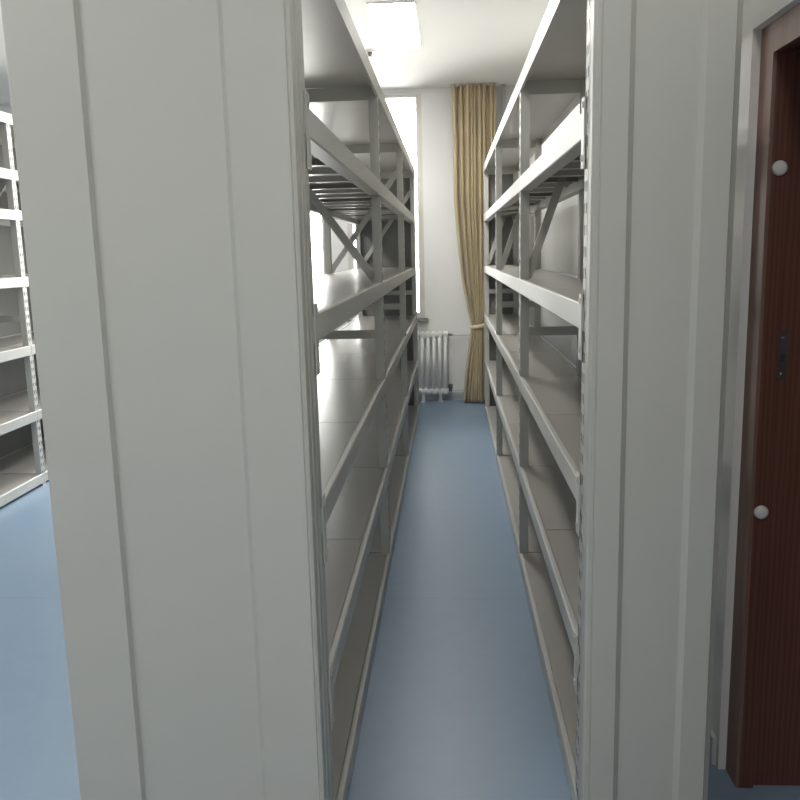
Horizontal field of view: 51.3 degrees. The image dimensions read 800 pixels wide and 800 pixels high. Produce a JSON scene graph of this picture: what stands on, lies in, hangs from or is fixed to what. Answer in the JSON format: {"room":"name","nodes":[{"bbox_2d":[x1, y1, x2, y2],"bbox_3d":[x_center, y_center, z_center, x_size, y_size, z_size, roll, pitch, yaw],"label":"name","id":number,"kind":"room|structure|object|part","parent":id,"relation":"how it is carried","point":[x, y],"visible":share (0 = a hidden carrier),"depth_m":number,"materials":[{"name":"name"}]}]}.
{"room":"archive storage room","nodes":[
{"label":"archive storage room","id":0,"kind":"room"},
{"bbox_2d":[0,85,519,391],"bbox_3d":[-1.029,-1.493,8.447,8.960,3.037,0.240,-1,10,3],"label":"wall","id":1,"kind":"structure","parent":0,"point":[446,309],"depth_m":8.24,"materials":[{"name":"white paint"}]},
{"bbox_2d":[321,216,325,273],"bbox_3d":[-1.596,-1.841,8.296,1.795,2.180,0.140,-1,10,3],"label":"window","id":2,"kind":"structure","parent":1,"relation":"in","point":[322,219],"depth_m":8.30,"materials":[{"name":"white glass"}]},
{"bbox_2d":[347,94,427,322],"bbox_3d":[-0.146,-1.860,8.208,0.800,2.180,0.140,-1,10,3],"label":"window","id":3,"kind":"structure","parent":1,"relation":"in","point":[350,227],"depth_m":8.20,"materials":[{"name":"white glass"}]},
{"bbox_3d":[-0.123,-0.797,8.361,0.800,0.033,0.069,-1,10,3],"label":"sill","id":4,"kind":"part","parent":3,"relation":"part of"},
{"bbox_2d":[419,392,463,400],"bbox_3d":[0.446,-0.037,8.492,1.660,0.085,0.014,-1,10,3],"label":"baseboard","id":5,"kind":"structure","parent":1,"relation":"attached to","point":[451,395],"depth_m":8.49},
{"bbox_2d":[453,84,505,390],"bbox_3d":[0.771,-1.485,8.158,0.526,3.036,0.067,-1,10,3],"label":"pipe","id":6,"kind":"object","parent":1,"relation":"attached to","point":[503,85],"visible":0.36,"depth_m":7.90,"materials":[{"name":"white metal"}]},
{"bbox_2d":[0,0,549,103],"bbox_3d":[-1.497,-2.094,2.860,9.200,0.120,11.065,-1,10,3],"label":"ceiling","id":7,"kind":"structure","parent":0,"point":[463,41],"depth_m":6.30,"materials":[{"name":"white paint"}]},
{"bbox_2d":[366,50,374,56],"bbox_3d":[-0.234,-2.680,6.454,0.080,0.040,0.080,-1,10,3],"label":"sprinkler head","id":8,"kind":"object","parent":7,"relation":"attached to","point":[369,52],"visible":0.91,"depth_m":6.43},
{"bbox_2d":[366,1,421,49],"bbox_3d":[-0.022,-2.584,5.792,0.310,0.008,1.220,-1,10,3],"label":"recessed light","id":9,"kind":"object","parent":7,"relation":"in","point":[395,24],"visible":1,"depth_m":5.69,"materials":[{"name":"white plastic"}]},
{"bbox_2d":[451,82,495,402],"bbox_3d":[0.722,-1.473,8.064,0.420,3.025,0.106,-1,10,3],"label":"curtain","id":10,"kind":"object","parent":7,"relation":"hanging from","point":[473,104],"visible":0.86,"depth_m":7.96,"materials":[{"name":"beige fabric"}]},
{"bbox_2d":[0,400,799,799],"bbox_3d":[-1.422,1.014,3.411,9.200,0.120,11.065,-1,10,3],"label":"floor","id":11,"kind":"structure","parent":0,"point":[457,706],"depth_m":3.14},
{"bbox_2d":[0,111,47,506],"bbox_3d":[-2.773,-0.442,4.526,0.564,2.420,5.922,-1,10,3],"label":"shelving rack","id":12,"kind":"object","parent":11,"relation":"on","point":[23,462],"visible":0.34,"depth_m":5.62,"materials":[{"name":"white metal"}]},
{"bbox_3d":[-2.740,-0.254,5.042,0.512,0.026,0.969,-1,10,3],"label":"shelf","id":13,"kind":"part","parent":12,"relation":"part of","materials":[{"name":"grey metal"}]},
{"bbox_3d":[-2.694,-0.867,5.922,0.512,0.026,0.969,-1,10,3],"label":"shelf","id":14,"kind":"part","parent":12,"relation":"part of","materials":[{"name":"white metal"}]},
{"bbox_3d":[-2.729,0.178,5.119,0.512,0.026,0.969,-1,10,3],"label":"shelf","id":15,"kind":"part","parent":12,"relation":"part of","materials":[{"name":"grey metal"}]},
{"bbox_3d":[-2.683,-0.425,6.000,0.512,0.026,0.969,-1,10,3],"label":"shelf","id":16,"kind":"part","parent":12,"relation":"part of","materials":[{"name":"grey metal"}]},
{"bbox_3d":[-2.747,0.684,4.714,0.512,0.020,1.938,-1,10,3],"label":"shelf","id":17,"kind":"part","parent":12,"relation":"part of","materials":[{"name":"grey metal"}]},
{"bbox_3d":[-2.673,0.007,6.077,0.512,0.026,0.969,-1,10,3],"label":"shelf","id":18,"kind":"part","parent":12,"relation":"part of","materials":[{"name":"grey metal"}]},
{"bbox_3d":[-2.635,0.341,6.631,0.512,0.020,1.938,-1,10,3],"label":"shelf","id":19,"kind":"part","parent":12,"relation":"part of","materials":[{"name":"grey metal"}]},
{"bbox_2d":[0,0,418,799],"bbox_3d":[-0.304,-0.475,4.781,0.586,2.280,6.105,-1,10,3],"label":"shelving rack","id":20,"kind":"object","parent":11,"relation":"on","point":[227,482],"visible":1,"depth_m":1.81,"materials":[{"name":"white metal"}]},
{"bbox_3d":[-0.449,-0.698,2.275,0.513,0.026,0.999,-1,10,3],"label":"shelf","id":21,"kind":"part","parent":20,"relation":"part of","materials":[{"name":"grey metal"}]},
{"bbox_3d":[-0.438,-0.255,2.353,0.513,0.026,0.999,-1,10,3],"label":"shelf","id":22,"kind":"part","parent":20,"relation":"part of","materials":[{"name":"white metal"}]},
{"bbox_3d":[-0.391,-0.874,3.263,0.513,0.026,0.999,-1,10,3],"label":"shelf","id":23,"kind":"part","parent":20,"relation":"part of","materials":[{"name":"grey metal"}]},
{"bbox_3d":[-0.427,0.181,2.431,0.513,0.026,0.999,-1,10,3],"label":"shelf","id":24,"kind":"part","parent":20,"relation":"part of","materials":[{"name":"grey metal"}]},
{"bbox_3d":[-0.334,-1.049,4.238,0.513,0.026,0.974,-1,10,3],"label":"shelf","id":25,"kind":"part","parent":20,"relation":"part of","materials":[{"name":"grey metal"}]},
{"bbox_3d":[-0.417,0.602,2.506,0.513,0.026,0.999,-1,10,3],"label":"shelf","id":26,"kind":"part","parent":20,"relation":"part of","materials":[{"name":"grey metal"}]},
{"bbox_3d":[-0.380,-0.431,3.341,0.513,0.026,0.999,-1,10,3],"label":"shelf","id":27,"kind":"part","parent":20,"relation":"part of","materials":[{"name":"grey metal"}]},
{"bbox_3d":[-0.370,0.005,3.418,0.513,0.026,0.999,-1,10,3],"label":"shelf","id":28,"kind":"part","parent":20,"relation":"part of","materials":[{"name":"grey metal"}]},
{"bbox_3d":[-0.323,-0.606,4.316,0.513,0.026,0.974,-1,10,3],"label":"shelf","id":29,"kind":"part","parent":20,"relation":"part of","materials":[{"name":"grey metal"}]},
{"bbox_3d":[-0.359,0.425,3.493,0.513,0.026,0.999,-1,10,3],"label":"shelf","id":30,"kind":"part","parent":20,"relation":"part of","materials":[{"name":"grey metal"}]},
{"bbox_3d":[-0.313,-0.170,4.394,0.513,0.026,0.974,-1,10,3],"label":"shelf","id":31,"kind":"part","parent":20,"relation":"part of","materials":[{"name":"grey metal"}]},
{"bbox_3d":[-0.277,-1.221,5.201,0.513,0.026,0.974,-1,10,3],"label":"shelf","id":32,"kind":"part","parent":20,"relation":"part of","materials":[{"name":"grey metal"}]},
{"bbox_3d":[-0.267,-0.778,5.280,0.513,0.026,0.974,-1,10,3],"label":"shelf","id":33,"kind":"part","parent":20,"relation":"part of","materials":[{"name":"white metal"}]},
{"bbox_3d":[-0.378,0.931,3.073,0.513,0.020,1.998,-1,10,3],"label":"shelf","id":34,"kind":"part","parent":20,"relation":"part of","materials":[{"name":"grey metal"}]},
{"bbox_3d":[-0.256,-0.342,5.357,0.513,0.026,0.974,-1,10,3],"label":"shelf","id":35,"kind":"part","parent":20,"relation":"part of","materials":[{"name":"grey metal"}]},
{"bbox_3d":[-0.221,-1.394,6.167,0.513,0.026,0.979,-1,10,3],"label":"shelf","id":36,"kind":"part","parent":20,"relation":"part of","materials":[{"name":"grey metal"}]},
{"bbox_3d":[-0.210,-0.951,6.245,0.513,0.026,0.979,-1,10,3],"label":"shelf","id":37,"kind":"part","parent":20,"relation":"part of","materials":[{"name":"grey metal"}]},
{"bbox_3d":[-0.302,0.250,4.468,0.513,0.026,0.974,-1,10,3],"label":"shelf","id":38,"kind":"part","parent":20,"relation":"part of","materials":[{"name":"grey metal"}]},
{"bbox_3d":[-0.164,-1.567,7.135,0.513,0.026,0.979,-1,10,3],"label":"shelf","id":39,"kind":"part","parent":20,"relation":"part of","materials":[{"name":"grey metal"}]},
{"bbox_3d":[-0.200,-0.515,6.322,0.513,0.026,0.979,-1,10,3],"label":"shelf","id":40,"kind":"part","parent":20,"relation":"part of","materials":[{"name":"grey metal"}]},
{"bbox_3d":[-0.154,-1.124,7.213,0.513,0.026,0.979,-1,10,3],"label":"shelf","id":41,"kind":"part","parent":20,"relation":"part of","materials":[{"name":"grey metal"}]},
{"bbox_3d":[-0.143,-0.688,7.290,0.513,0.026,0.979,-1,10,3],"label":"shelf","id":42,"kind":"part","parent":20,"relation":"part of","materials":[{"name":"grey metal"}]},
{"bbox_3d":[-0.246,0.078,5.432,0.513,0.026,0.974,-1,10,3],"label":"shelf","id":43,"kind":"part","parent":20,"relation":"part of","materials":[{"name":"grey metal"}]},
{"bbox_3d":[-0.264,0.582,5.024,0.513,0.020,1.948,-1,10,3],"label":"shelf","id":44,"kind":"part","parent":20,"relation":"part of","materials":[{"name":"grey metal"}]},
{"bbox_3d":[-0.118,-0.995,7.774,0.547,2.188,0.019,-1,10,3],"label":"panel","id":45,"kind":"part","parent":20,"relation":"part of","materials":[{"name":"grey metal"}]},
{"bbox_3d":[-0.190,-0.095,6.397,0.513,0.026,0.979,-1,10,3],"label":"shelf","id":46,"kind":"part","parent":20,"relation":"part of","materials":[{"name":"grey metal"}]},
{"bbox_3d":[-0.133,-0.268,7.365,0.513,0.026,0.979,-1,10,3],"label":"shelf","id":47,"kind":"part","parent":20,"relation":"part of","materials":[{"name":"grey metal"}]},
{"bbox_3d":[-0.151,0.236,6.955,0.513,0.020,1.958,-1,10,3],"label":"shelf","id":48,"kind":"part","parent":20,"relation":"part of","materials":[{"name":"grey metal"}]},
{"bbox_2d":[417,331,452,402],"bbox_3d":[0.340,-0.331,8.367,0.382,0.712,0.092,-1,10,3],"label":"radiator","id":49,"kind":"object","parent":11,"relation":"on","point":[447,388],"visible":0.92,"depth_m":8.33,"materials":[{"name":"white metal"}]},
{"bbox_2d":[483,0,743,799],"bbox_3d":[0.764,-0.501,4.782,0.336,2.280,5.791,-1,10,3],"label":"shelving rack","id":50,"kind":"object","parent":11,"relation":"on","point":[610,463],"visible":1,"depth_m":2.01,"materials":[{"name":"grey metal"}]},
{"bbox_3d":[0.922,-0.993,7.622,0.302,2.188,0.019,-1,10,3],"label":"panel","id":51,"kind":"part","parent":50,"relation":"part of","materials":[{"name":"grey metal"}]},
{"bbox_3d":[0.908,-0.269,7.230,0.268,0.026,0.944,-1,10,3],"label":"shelf","id":52,"kind":"part","parent":50,"relation":"part of","materials":[{"name":"grey metal"}]},
{"bbox_3d":[0.891,0.232,6.838,0.268,0.020,1.888,-1,10,3],"label":"shelf","id":53,"kind":"part","parent":50,"relation":"part of","materials":[{"name":"grey metal"}]},
{"bbox_3d":[0.888,-1.125,7.078,0.268,0.026,0.944,-1,10,3],"label":"shelf","id":54,"kind":"part","parent":50,"relation":"part of","materials":[{"name":"grey metal"}]},
{"bbox_3d":[0.898,-0.689,7.156,0.268,0.026,0.944,-1,10,3],"label":"shelf","id":55,"kind":"part","parent":50,"relation":"part of","materials":[{"name":"grey metal"}]},
{"bbox_3d":[0.844,-0.522,6.222,0.268,0.026,0.944,-1,10,3],"label":"shelf","id":56,"kind":"part","parent":50,"relation":"part of","materials":[{"name":"grey metal"}]},
{"bbox_3d":[0.854,-0.102,6.297,0.268,0.026,0.944,-1,10,3],"label":"shelf","id":57,"kind":"part","parent":50,"relation":"part of","materials":[{"name":"grey metal"}]},
{"bbox_3d":[0.833,-0.958,6.145,0.268,0.026,0.944,-1,10,3],"label":"shelf","id":58,"kind":"part","parent":50,"relation":"part of","materials":[{"name":"grey metal"}]},
{"bbox_3d":[0.877,-1.568,7.000,0.268,0.026,0.944,-1,10,3],"label":"shelf","id":59,"kind":"part","parent":50,"relation":"part of","materials":[{"name":"grey metal"}]},
{"bbox_3d":[0.798,0.067,5.353,0.268,0.026,0.964,-1,10,3],"label":"shelf","id":60,"kind":"part","parent":50,"relation":"part of","materials":[{"name":"grey metal"}]},
{"bbox_3d":[0.822,-1.401,6.066,0.268,0.026,0.944,-1,10,3],"label":"shelf","id":61,"kind":"part","parent":50,"relation":"part of","materials":[{"name":"grey metal"}]},
{"bbox_3d":[0.781,0.570,4.951,0.268,0.020,1.928,-1,10,3],"label":"shelf","id":62,"kind":"part","parent":50,"relation":"part of","materials":[{"name":"grey metal"}]},
{"bbox_3d":[0.788,-0.353,5.279,0.268,0.026,0.964,-1,10,3],"label":"shelf","id":63,"kind":"part","parent":50,"relation":"part of","materials":[{"name":"grey metal"}]},
{"bbox_3d":[0.778,-0.789,5.201,0.268,0.026,0.964,-1,10,3],"label":"shelf","id":64,"kind":"part","parent":50,"relation":"part of","materials":[{"name":"grey metal"}]},
{"bbox_3d":[0.767,-1.232,5.123,0.268,0.026,0.964,-1,10,3],"label":"shelf","id":65,"kind":"part","parent":50,"relation":"part of","materials":[{"name":"grey metal"}]},
{"bbox_3d":[0.743,0.237,4.400,0.268,0.026,0.964,-1,10,3],"label":"shelf","id":66,"kind":"part","parent":50,"relation":"part of","materials":[{"name":"grey metal"}]},
{"bbox_3d":[0.733,-0.183,4.325,0.268,0.026,0.964,-1,10,3],"label":"shelf","id":67,"kind":"part","parent":50,"relation":"part of","materials":[{"name":"grey metal"}]},
{"bbox_3d":[0.722,-0.619,4.248,0.268,0.026,0.964,-1,10,3],"label":"shelf","id":68,"kind":"part","parent":50,"relation":"part of","materials":[{"name":"grey metal"}]},
{"bbox_3d":[0.689,0.403,3.474,0.268,0.026,0.908,-1,10,3],"label":"shelf","id":69,"kind":"part","parent":50,"relation":"part of","materials":[{"name":"grey metal"}]},
{"bbox_3d":[0.672,0.901,3.099,0.268,0.020,1.816,-1,10,3],"label":"shelf","id":70,"kind":"part","parent":50,"relation":"part of","materials":[{"name":"grey metal"}]},
{"bbox_3d":[0.678,-0.017,3.400,0.268,0.026,0.908,-1,10,3],"label":"shelf","id":71,"kind":"part","parent":50,"relation":"part of","materials":[{"name":"grey metal"}]},
{"bbox_3d":[0.712,-1.062,4.169,0.268,0.026,0.964,-1,10,3],"label":"shelf","id":72,"kind":"part","parent":50,"relation":"part of","materials":[{"name":"grey metal"}]},
{"bbox_3d":[0.668,-0.453,3.322,0.268,0.026,0.908,-1,10,3],"label":"shelf","id":73,"kind":"part","parent":50,"relation":"part of","materials":[{"name":"grey metal"}]},
{"bbox_3d":[0.636,0.564,2.576,0.268,0.026,0.908,-1,10,3],"label":"shelf","id":74,"kind":"part","parent":50,"relation":"part of","materials":[{"name":"grey metal"}]},
{"bbox_3d":[0.657,-0.896,3.244,0.268,0.026,0.908,-1,10,3],"label":"shelf","id":75,"kind":"part","parent":50,"relation":"part of","materials":[{"name":"grey metal"}]},
{"bbox_3d":[0.626,0.143,2.501,0.268,0.026,0.908,-1,10,3],"label":"shelf","id":76,"kind":"part","parent":50,"relation":"part of","materials":[{"name":"grey metal"}]},
{"bbox_3d":[0.616,-0.293,2.424,0.268,0.026,0.908,-1,10,3],"label":"shelf","id":77,"kind":"part","parent":50,"relation":"part of","materials":[{"name":"grey metal"}]},
{"bbox_3d":[0.605,-0.736,2.345,0.268,0.026,0.908,-1,10,3],"label":"shelf","id":78,"kind":"part","parent":50,"relation":"part of","materials":[{"name":"grey metal"}]},
{"bbox_3d":[0.604,-0.009,1.958,0.326,2.255,0.049,-1,10,3],"label":"panel","id":79,"kind":"part","parent":50,"relation":"part of","materials":[{"name":"grey paint"}]},
{"bbox_2d":[529,0,799,768],"bbox_3d":[1.056,-0.574,2.982,0.240,3.037,10.585,-1,10,3],"label":"wall","id":80,"kind":"structure","parent":0,"point":[559,251],"depth_m":2.28,"materials":[{"name":"white paint"}]},
{"bbox_2d":[709,729,716,764],"bbox_3d":[1.093,0.490,5.434,0.012,0.085,6.108,-1,10,3],"label":"baseboard","id":81,"kind":"structure","parent":80,"relation":"attached to","point":[713,740],"depth_m":2.44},
{"bbox_2d":[726,3,799,787],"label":"door","id":82,"kind":"structure","parent":80,"relation":"in","point":[763,731],"depth_m":2.18,"materials":[{"name":"red wood"}]},
{"bbox_3d":[0.977,-0.112,2.131,0.029,0.120,0.004,-1,10,3],"label":"strike plate","id":83,"kind":"part","parent":82,"relation":"part of","materials":[{"name":"metal"}]}
]}

